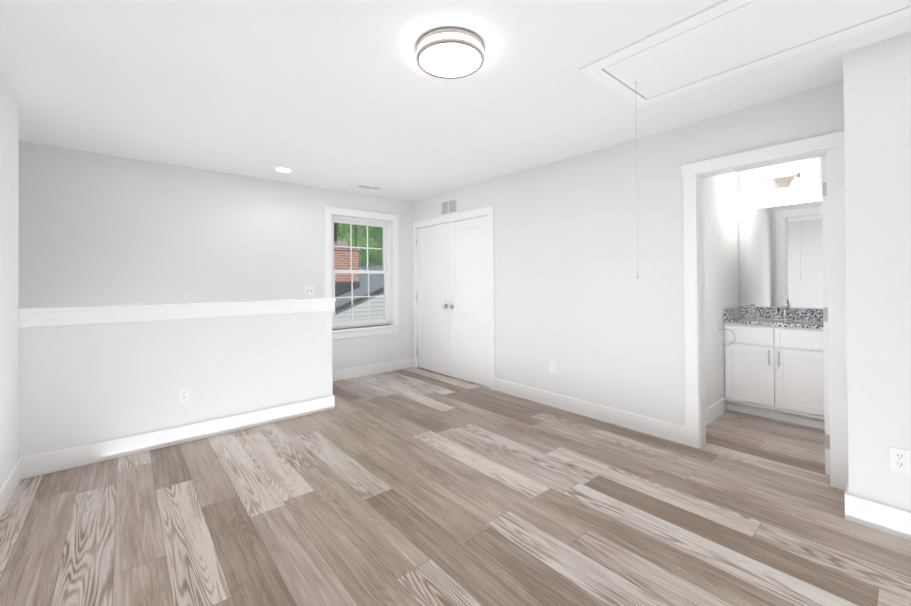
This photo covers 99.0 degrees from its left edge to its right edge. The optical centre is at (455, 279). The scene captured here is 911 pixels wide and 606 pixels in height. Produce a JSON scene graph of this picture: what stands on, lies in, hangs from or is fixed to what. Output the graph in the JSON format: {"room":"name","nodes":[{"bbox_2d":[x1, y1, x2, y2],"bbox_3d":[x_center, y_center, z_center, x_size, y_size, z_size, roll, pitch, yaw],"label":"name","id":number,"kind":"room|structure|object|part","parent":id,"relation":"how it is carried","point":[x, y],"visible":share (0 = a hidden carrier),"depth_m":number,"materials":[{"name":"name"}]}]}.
{"room":"upstairs loft room","nodes":[
{"label":"upstairs loft room","id":0,"kind":"room"},
{"bbox_2d":[0,69,18,487],"bbox_3d":[-1.100,0.040,0.399,0.120,2.440,5.430,0,-1,-40],"label":"wall","id":1,"kind":"structure","parent":0,"point":[9,164],"depth_m":2.29,"materials":[{"name":"paint"}]},
{"bbox_2d":[0,458,23,517],"bbox_3d":[-1.041,1.193,0.435,0.015,0.135,5.430,0,-1,-40],"label":"baseboard","id":2,"kind":"structure","parent":1,"relation":"attached to","point":[9,486],"depth_m":2.28,"materials":[{"name":"paint"}]},
{"bbox_2d":[18,311,332,458],"bbox_3d":[-2.055,0.750,3.223,2.090,1.070,0.120,0,-1,-40],"label":"wall","id":3,"kind":"structure","parent":0,"point":[82,384],"depth_m":2.96,"materials":[{"name":"paint"}]},
{"bbox_2d":[18,298,335,327],"bbox_3d":[-2.047,0.251,3.236,2.118,0.120,0.176,0,-1,-40],"label":"trim","id":4,"kind":"structure","parent":3,"relation":"on","point":[50,316],"depth_m":2.96,"materials":[{"name":"paint"}]},
{"bbox_2d":[24,395,334,478],"bbox_3d":[-2.004,1.217,3.190,2.085,0.135,0.048,0,-1,-40],"label":"baseboard","id":5,"kind":"structure","parent":3,"relation":"attached to","point":[41,464],"depth_m":2.97,"materials":[{"name":"paint"}]},
{"bbox_2d":[178,387,188,403],"bbox_3d":[-2.141,0.915,3.063,0.070,0.115,0.008,0,-1,-40],"label":"outlet","id":6,"kind":"object","parent":3,"relation":"attached to","point":[183,395],"visible":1,"depth_m":3.06,"materials":[{"name":"white plastic"}]},
{"bbox_2d":[18,141,413,370],"bbox_3d":[-2.218,0.075,4.485,5.720,2.440,0.140,0,-1,-40],"label":"wall","id":7,"kind":"structure","parent":0,"point":[95,229],"depth_m":3.90,"materials":[{"name":"paint"}]},
{"bbox_2d":[305,286,313,294],"bbox_3d":[-1.784,0.137,4.752,0.116,0.115,0.016,0,-1,-40],"label":"light switch","id":8,"kind":"object","parent":7,"relation":"attached to","point":[309,290],"visible":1,"depth_m":4.75,"materials":[{"name":"white plastic"}]},
{"bbox_2d":[323,206,401,339],"bbox_3d":[-1.265,-0.079,5.263,1.140,1.683,0.185,0,-1,-40],"label":"window unit","id":9,"kind":"structure","parent":7,"relation":"in","point":[384,226],"depth_m":5.31,"materials":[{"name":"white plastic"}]},
{"bbox_2d":[332,358,413,380],"bbox_3d":[-2.422,1.227,4.194,4.790,0.135,0.015,0,-1,-40],"label":"baseboard","id":10,"kind":"structure","parent":7,"relation":"attached to","point":[354,372],"depth_m":5.28,"materials":[{"name":"paint"}]},
{"bbox_2d":[0,367,910,605],"bbox_3d":[0.288,1.315,2.270,6.660,0.100,6.740,0,-1,-40],"label":"floor","id":11,"kind":"structure","parent":0,"point":[414,486],"depth_m":2.06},
{"bbox_2d":[723,300,824,429],"bbox_3d":[3.005,0.725,3.588,0.570,1.064,0.765,0,-1,-40],"label":"bathroom vanity","id":12,"kind":"object","parent":11,"relation":"on","point":[774,363],"visible":0.88,"depth_m":3.46,"materials":[{"name":"paint"}]},
{"bbox_2d":[781,300,788,318],"bbox_3d":[3.127,0.287,3.700,0.146,0.186,0.056,0,-1,-40],"label":"faucet","id":13,"kind":"object","parent":12,"relation":"on","point":[784,311],"depth_m":3.73,"materials":[{"name":"silver metal"}]},
{"bbox_2d":[844,490,910,540],"bbox_3d":[2.652,1.176,1.306,0.021,0.135,1.905,0,-1,-40],"label":"baseboard","id":14,"kind":"structure","parent":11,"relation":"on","point":[893,521],"depth_m":1.93,"materials":[{"name":"paint"}]},
{"bbox_2d":[0,0,910,201],"bbox_3d":[0.273,-1.215,2.287,6.660,0.080,6.740,0,-1,-40],"label":"ceiling","id":15,"kind":"structure","parent":0,"point":[345,95],"depth_m":2.35,"materials":[{"name":"paint"}]},
{"bbox_2d":[273,167,292,172],"bbox_3d":[-1.805,-1.147,4.071,0.190,0.007,0.190,0,-1,-40],"label":"recessed light","id":16,"kind":"object","parent":15,"relation":"in","point":[282,169],"visible":1,"depth_m":4.05,"materials":[{"name":"paint"}]},
{"bbox_2d":[355,185,381,189],"bbox_3d":[-1.086,-1.143,4.850,0.300,0.013,0.130,0,-1,-40],"label":"ceiling vent","id":17,"kind":"object","parent":15,"relation":"in","point":[367,187],"visible":1,"depth_m":4.82,"materials":[{"name":"white metal"}]},
{"bbox_2d":[416,27,483,78],"bbox_3d":[-0.027,-1.140,1.984,0.346,0.070,0.346,0,-1,-40],"label":"flush ceiling light","id":18,"kind":"object","parent":15,"relation":"attached to","point":[450,53],"visible":1,"depth_m":1.92,"materials":[{"name":"white glass"}]},
{"bbox_2d":[579,0,910,278],"bbox_3d":[1.479,-0.600,1.817,0.737,1.179,1.552,0,-1,-40],"label":"attic hatch","id":19,"kind":"object","parent":15,"relation":"attached to","point":[722,40],"visible":0.98,"depth_m":1.92,"materials":[{"name":"paint"}]},
{"bbox_3d":[1.071,-0.588,2.296,0.018,1.165,0.018,0,-1,-40],"label":"cord","id":20,"kind":"part","parent":19,"relation":"part of","materials":[{"name":"grey plastic"}]},
{"bbox_2d":[414,81,843,425],"bbox_3d":[1.535,0.044,3.335,0.120,2.440,6.480,0,-1,-40],"label":"wall","id":21,"kind":"structure","parent":0,"point":[586,311],"depth_m":3.44,"materials":[{"name":"paint"}]},
{"bbox_2d":[416,223,449,375],"bbox_3d":[-0.337,0.268,5.419,0.104,2.028,0.742,0,-1,-40],"label":"closet door","id":22,"kind":"structure","parent":21,"relation":"in","point":[432,299],"depth_m":5.43,"materials":[{"name":"paint"}]},
{"bbox_2d":[441,197,456,215],"bbox_3d":[-0.093,-0.956,5.143,0.012,0.205,0.345,0,-1,-40],"label":"air vent","id":23,"kind":"object","parent":21,"relation":"in","point":[448,206],"visible":0.96,"depth_m":5.13,"materials":[{"name":"white metal"}]},
{"bbox_2d":[413,205,494,389],"bbox_3d":[-0.037,0.219,5.163,0.145,2.135,1.652,0,-1,-40],"label":"trim","id":24,"kind":"structure","parent":21,"relation":"attached to","point":[489,211],"depth_m":4.56,"materials":[{"name":"paint"}]},
{"bbox_2d":[448,216,488,386],"bbox_3d":[0.146,0.261,4.852,0.104,2.028,0.742,0,-1,-40],"label":"closet door","id":25,"kind":"structure","parent":21,"relation":"in","point":[468,288],"depth_m":4.86,"materials":[{"name":"paint"}]},
{"bbox_2d":[550,362,555,373],"bbox_3d":[0.973,0.887,3.897,0.008,0.115,0.070,0,-1,-40],"label":"outlet","id":26,"kind":"object","parent":21,"relation":"attached to","point":[552,367],"visible":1,"depth_m":3.89,"materials":[{"name":"white plastic"}]},
{"bbox_2d":[495,378,685,444],"bbox_3d":[1.108,1.202,3.732,0.015,0.135,2.010,0,-1,-40],"label":"baseboard","id":27,"kind":"structure","parent":21,"relation":"attached to","point":[659,428],"depth_m":3.49,"materials":[{"name":"paint"}]},
{"bbox_2d":[682,131,848,490],"bbox_3d":[2.094,0.189,2.679,0.166,2.135,0.906,0,-1,-40],"label":"door frame","id":28,"kind":"structure","parent":21,"relation":"attached to","point":[830,147],"depth_m":2.53,"materials":[{"name":"paint"}]},
{"bbox_2d":[821,157,829,475],"bbox_3d":[2.702,0.230,2.579,0.674,2.028,0.314,0,-1,-40],"label":"bathroom door","id":29,"kind":"structure","parent":21,"relation":"in","point":[825,323],"depth_m":2.48,"materials":[{"name":"paint"}]},
{"bbox_2d":[703,172,742,410],"bbox_3d":[2.353,0.041,3.624,1.500,2.440,0.120,0,-1,-40],"label":"wall","id":30,"kind":"structure","parent":0,"point":[728,197],"depth_m":3.64,"materials":[{"name":"paint"}]},
{"bbox_2d":[706,398,723,425],"bbox_3d":[2.183,1.193,3.377,0.920,0.135,0.015,0,-1,-40],"label":"baseboard","id":31,"kind":"structure","parent":30,"relation":"attached to","point":[715,410],"depth_m":3.49,"materials":[{"name":"paint"}]},
{"bbox_2d":[719,326,735,345],"bbox_3d":[2.508,0.526,3.612,0.044,0.176,0.158,0,-1,-40],"label":"towel ring","id":32,"kind":"object","parent":30,"relation":"attached to","point":[720,328],"visible":0.77,"depth_m":3.60,"materials":[{"name":"silver metal"}]},
{"bbox_2d":[739,156,825,309],"bbox_3d":[3.908,0.028,3.064,0.120,2.440,2.990,0,-1,-40],"label":"wall","id":33,"kind":"structure","parent":0,"point":[751,181],"depth_m":3.81,"materials":[{"name":"paint"}]},
{"bbox_2d":[739,201,822,308],"bbox_3d":[3.215,-0.226,3.779,0.005,0.995,0.757,0,-1,-40],"label":"bathroom mirror","id":34,"kind":"object","parent":33,"relation":"attached to","point":[780,254],"visible":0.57,"depth_m":3.80,"materials":[{"name":"clear glass"}]},
{"bbox_2d":[758,172,807,194],"bbox_3d":[3.136,-0.920,3.723,0.197,0.170,0.366,0,-1,-40],"label":"sconce","id":35,"kind":"object","parent":33,"relation":"attached to","point":[796,182],"visible":1,"depth_m":3.75,"materials":[{"name":"silver metal"}]},
{"bbox_2d":[843,31,910,511],"bbox_3d":[2.816,0.024,1.431,0.400,2.440,1.920,0,-1,-40],"label":"wall","id":36,"kind":"structure","parent":0,"point":[877,114],"depth_m":1.95,"materials":[{"name":"paint"}]},
{"bbox_2d":[889,447,910,474],"bbox_3d":[2.158,0.881,1.889,0.008,0.115,0.070,0,-1,-40],"label":"outlet","id":37,"kind":"object","parent":36,"relation":"attached to","point":[900,460],"visible":1,"depth_m":1.89,"materials":[{"name":"white plastic"}]},
{"label":"outside","id":38,"kind":"structure","parent":0,"visible":0},
{"bbox_2d":[334,223,382,266],"bbox_3d":[-8.273,-9.530,24.782,70.000,38.000,11.528,0,-1,-40],"label":"trees","id":39,"kind":"object","parent":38,"point":[376,239],"depth_m":29.89,"materials":[{"name":"green plant"}]},
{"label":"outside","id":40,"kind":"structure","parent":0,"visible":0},
{"bbox_2d":[335,291,383,321],"bbox_3d":[-2.139,1.929,9.851,4.660,4.803,0.001,0,-1,-40],"label":"siding","id":41,"kind":"object","parent":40,"point":[373,314],"depth_m":9.76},
{"bbox_2d":[335,265,383,307],"bbox_3d":[-4.580,0.395,16.298,9.410,1.768,13.050,0,-1,-40],"label":"roof","id":42,"kind":"structure","parent":41,"relation":"on","point":[363,277],"depth_m":10.98,"materials":[{"name":"grey"}]},
{"bbox_2d":[334,241,360,296],"bbox_3d":[-3.266,0.036,11.049,0.880,2.220,0.730,0,-1,-40],"label":"chimney","id":43,"kind":"object","parent":42,"relation":"on","point":[347,276],"depth_m":10.80,"materials":[{"name":"brick"}]},
{"bbox_2d":[335,287,383,311],"bbox_3d":[-2.122,0.373,9.806,4.737,1.815,0.060,0,-1,-40],"label":"fascia","id":44,"kind":"object","parent":42,"relation":"attached to","point":[360,299],"depth_m":9.56,"materials":[{"name":"grey"}]}
]}

